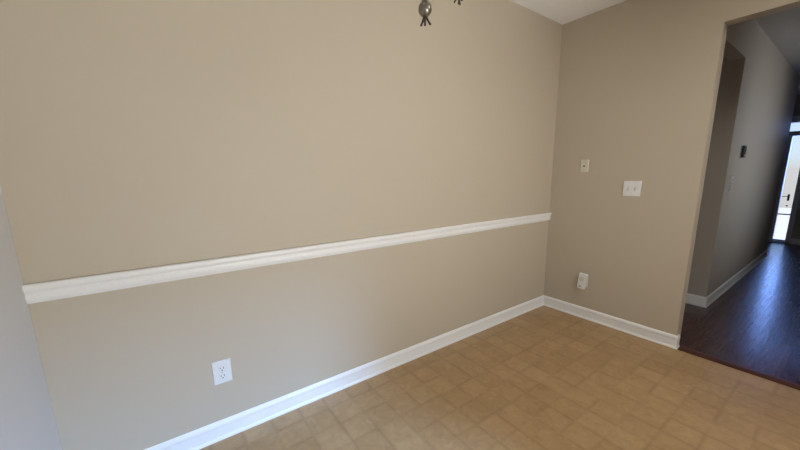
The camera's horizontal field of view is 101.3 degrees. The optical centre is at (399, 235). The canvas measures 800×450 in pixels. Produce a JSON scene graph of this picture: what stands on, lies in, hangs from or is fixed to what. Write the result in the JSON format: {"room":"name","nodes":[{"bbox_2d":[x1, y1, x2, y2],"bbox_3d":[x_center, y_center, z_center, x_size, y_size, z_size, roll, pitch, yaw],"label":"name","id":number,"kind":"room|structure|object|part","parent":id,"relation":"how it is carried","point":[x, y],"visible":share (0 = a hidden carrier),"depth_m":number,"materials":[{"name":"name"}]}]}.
{"room":"dining room","nodes":[
{"label":"dining room","id":0,"kind":"room"},
{"bbox_2d":[0,186,61,449],"bbox_3d":[-0.524,0.105,-0.072,0.095,2.560,2.995,-8,13,-35],"label":"wall","id":1,"kind":"structure","parent":0,"point":[27,420],"depth_m":1.04,"materials":[{"name":"grey paint"}]},
{"bbox_2d":[0,0,561,449],"bbox_3d":[0.001,-0.294,2.046,3.261,2.560,0.095,-8,13,-35],"label":"wall","id":2,"kind":"structure","parent":0,"point":[135,134],"depth_m":1.52,"materials":[{"name":"beige paint"}]},
{"bbox_2d":[211,358,232,385],"bbox_3d":[-0.833,0.640,1.540,0.079,0.115,0.009,-8,13,-35],"label":"wall outlet","id":3,"kind":"object","parent":2,"relation":"attached to","point":[221,370],"visible":1,"depth_m":1.54,"materials":[{"name":"white plastic"}]},
{"bbox_2d":[218,365,224,371],"bbox_3d":[-0.832,0.621,1.535,0.029,0.027,0.004,-8,13,-35],"label":"socket","id":4,"kind":"object","parent":3,"relation":"attached to","point":[221,368],"depth_m":1.53,"materials":[{"name":"white plastic"}]},
{"bbox_2d":[219,373,225,379],"bbox_3d":[-0.831,0.660,1.542,0.029,0.027,0.004,-8,13,-35],"label":"socket","id":5,"kind":"object","parent":3,"relation":"attached to","point":[222,376],"depth_m":1.54,"materials":[{"name":"white plastic"}]},
{"bbox_2d":[22,213,551,303],"bbox_3d":[0.039,0.014,2.054,3.260,0.069,0.021,-8,13,-35],"label":"trim","id":6,"kind":"structure","parent":2,"relation":"attached to","point":[78,286],"depth_m":1.49,"materials":[{"name":"white paint"}]},
{"bbox_2d":[145,295,543,449],"bbox_3d":[0.049,0.804,2.203,3.260,0.101,0.016,-8,13,-35],"label":"baseboard","id":7,"kind":"structure","parent":2,"relation":"attached to","point":[202,437],"depth_m":1.86,"materials":[{"name":"white paint"}]},
{"bbox_2d":[199,242,799,449],"bbox_3d":[2.790,0.662,3.361,9.076,0.126,4.500,-8,13,-35],"label":"floor","id":8,"kind":"structure","parent":0,"point":[543,377],"depth_m":1.88,"materials":[{"name":"tile"}]},
{"bbox_2d":[678,346,799,389],"bbox_3d":[2.253,0.860,1.954,0.062,0.012,0.933,-8,13,-35],"label":"trim","id":9,"kind":"structure","parent":8,"relation":"on","point":[776,379],"depth_m":2.07,"materials":[{"name":"brown wood"}]},
{"bbox_2d":[510,0,799,94],"bbox_3d":[2.717,-1.837,2.870,9.171,0.100,4.690,-8,13,-35],"label":"ceiling","id":10,"kind":"structure","parent":0,"point":[783,27],"depth_m":2.60,"materials":[{"name":"paint"}]},
{"bbox_2d":[418,0,462,26],"bbox_3d":[0.126,-1.076,1.095,0.453,0.680,0.458,-8,13,-35],"label":"chandelier","id":11,"kind":"object","parent":10,"relation":"hanging from","point":[425,7],"visible":1,"depth_m":1.14,"materials":[{"name":"grey metal"}]},
{"bbox_2d":[544,0,799,341],"bbox_3d":[2.208,-0.344,1.825,0.095,2.440,2.995,-8,13,-35],"label":"wall","id":12,"kind":"structure","parent":0,"point":[638,84],"depth_m":2.40,"materials":[{"name":"beige paint"}]},
{"bbox_2d":[577,273,587,289],"bbox_3d":[1.550,0.385,2.789,0.032,0.140,0.074,-8,13,-35],"label":"plug","id":13,"kind":"object","parent":12,"relation":"attached to","point":[582,279],"visible":1,"depth_m":2.77,"materials":[{"name":"white plastic"}]},
{"bbox_2d":[580,160,588,171],"bbox_3d":[1.510,-0.571,2.686,0.009,0.099,0.065,-8,13,-35],"label":"phone jack","id":14,"kind":"object","parent":12,"relation":"attached to","point":[584,165],"visible":1,"depth_m":2.68,"materials":[{"name":"beige plastic"}]},
{"bbox_2d":[543,295,679,349],"bbox_3d":[1.681,0.684,2.733,0.063,0.101,1.026,-8,13,-35],"label":"baseboard","id":15,"kind":"structure","parent":12,"relation":"attached to","point":[657,336],"depth_m":2.62,"materials":[{"name":"white paint"}]},
{"bbox_2d":[622,181,641,196],"bbox_3d":[1.715,-0.348,2.430,0.019,0.115,0.117,-8,13,-35],"label":"light switch","id":16,"kind":"object","parent":12,"relation":"attached to","point":[630,188],"visible":1,"depth_m":2.43,"materials":[{"name":"white plastic"}]},
{"bbox_2d":[687,19,799,296],"bbox_3d":[2.918,-0.835,4.420,4.125,2.440,2.528,-8,13,-35],"label":"wall","id":17,"kind":"structure","parent":0,"point":[758,88],"depth_m":3.08,"materials":[{"name":"paint"}]},
{"bbox_2d":[686,250,766,307],"bbox_3d":[3.358,0.258,4.907,3.142,0.101,2.524,-8,13,-35],"label":"baseboard","id":18,"kind":"structure","parent":17,"relation":"attached to","point":[701,301],"depth_m":3.33,"materials":[{"name":"white paint"}]},
{"bbox_2d":[728,174,733,190],"bbox_3d":[2.959,-0.472,2.927,0.071,0.149,0.016,-8,13,-35],"label":"light switch","id":19,"kind":"object","parent":17,"relation":"attached to","point":[731,175],"visible":1,"depth_m":2.92,"materials":[{"name":"paint"}]},
{"bbox_2d":[739,145,746,158],"bbox_3d":[3.158,-0.770,3.012,0.100,0.124,0.026,-8,13,-35],"label":"thermostat","id":20,"kind":"object","parent":17,"relation":"attached to","point":[743,147],"visible":1,"depth_m":2.99,"materials":[{"name":"grey plastic"}]},
{"bbox_2d":[791,94,799,238],"bbox_3d":[6.198,-1.173,6.002,0.095,2.440,3.700,-8,13,-35],"label":"wall","id":21,"kind":"structure","parent":0,"point":[796,228],"depth_m":5.46,"materials":[{"name":"paint"}]},
{"bbox_2d":[768,131,799,243],"bbox_3d":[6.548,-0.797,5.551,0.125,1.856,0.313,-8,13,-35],"label":"door","id":22,"kind":"structure","parent":21,"relation":"in","point":[792,214],"depth_m":5.54,"materials":[{"name":"white paint"}]},
{"bbox_3d":[6.560,0.101,5.717,0.125,0.030,0.313,-8,13,-35],"label":"sill","id":23,"kind":"part","parent":22,"relation":"part of","materials":[{"name":"grey plastic"}]},
{"bbox_2d":[789,116,799,132],"bbox_3d":[6.650,-1.791,5.211,0.115,0.268,0.880,-8,13,-35],"label":"window","id":24,"kind":"structure","parent":21,"relation":"in","point":[795,119],"depth_m":5.36,"materials":[{"name":"white paint"}]},
{"bbox_2d":[790,238,799,244],"bbox_3d":[6.925,0.168,5.137,0.016,0.101,1.060,-8,13,-35],"label":"baseboard","id":25,"kind":"structure","parent":21,"relation":"attached to","point":[792,241],"depth_m":5.52,"materials":[{"name":"white paint"}]},
{"label":"outside","id":26,"kind":"structure","parent":0,"visible":0},
{"bbox_2d":[773,208,791,239],"bbox_3d":[2.770,0.938,2.959,30.000,0.190,26.000,-8,13,-35],"label":"ground","id":27,"kind":"structure","parent":26,"point":[782,222],"depth_m":8.56,"materials":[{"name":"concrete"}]}
]}

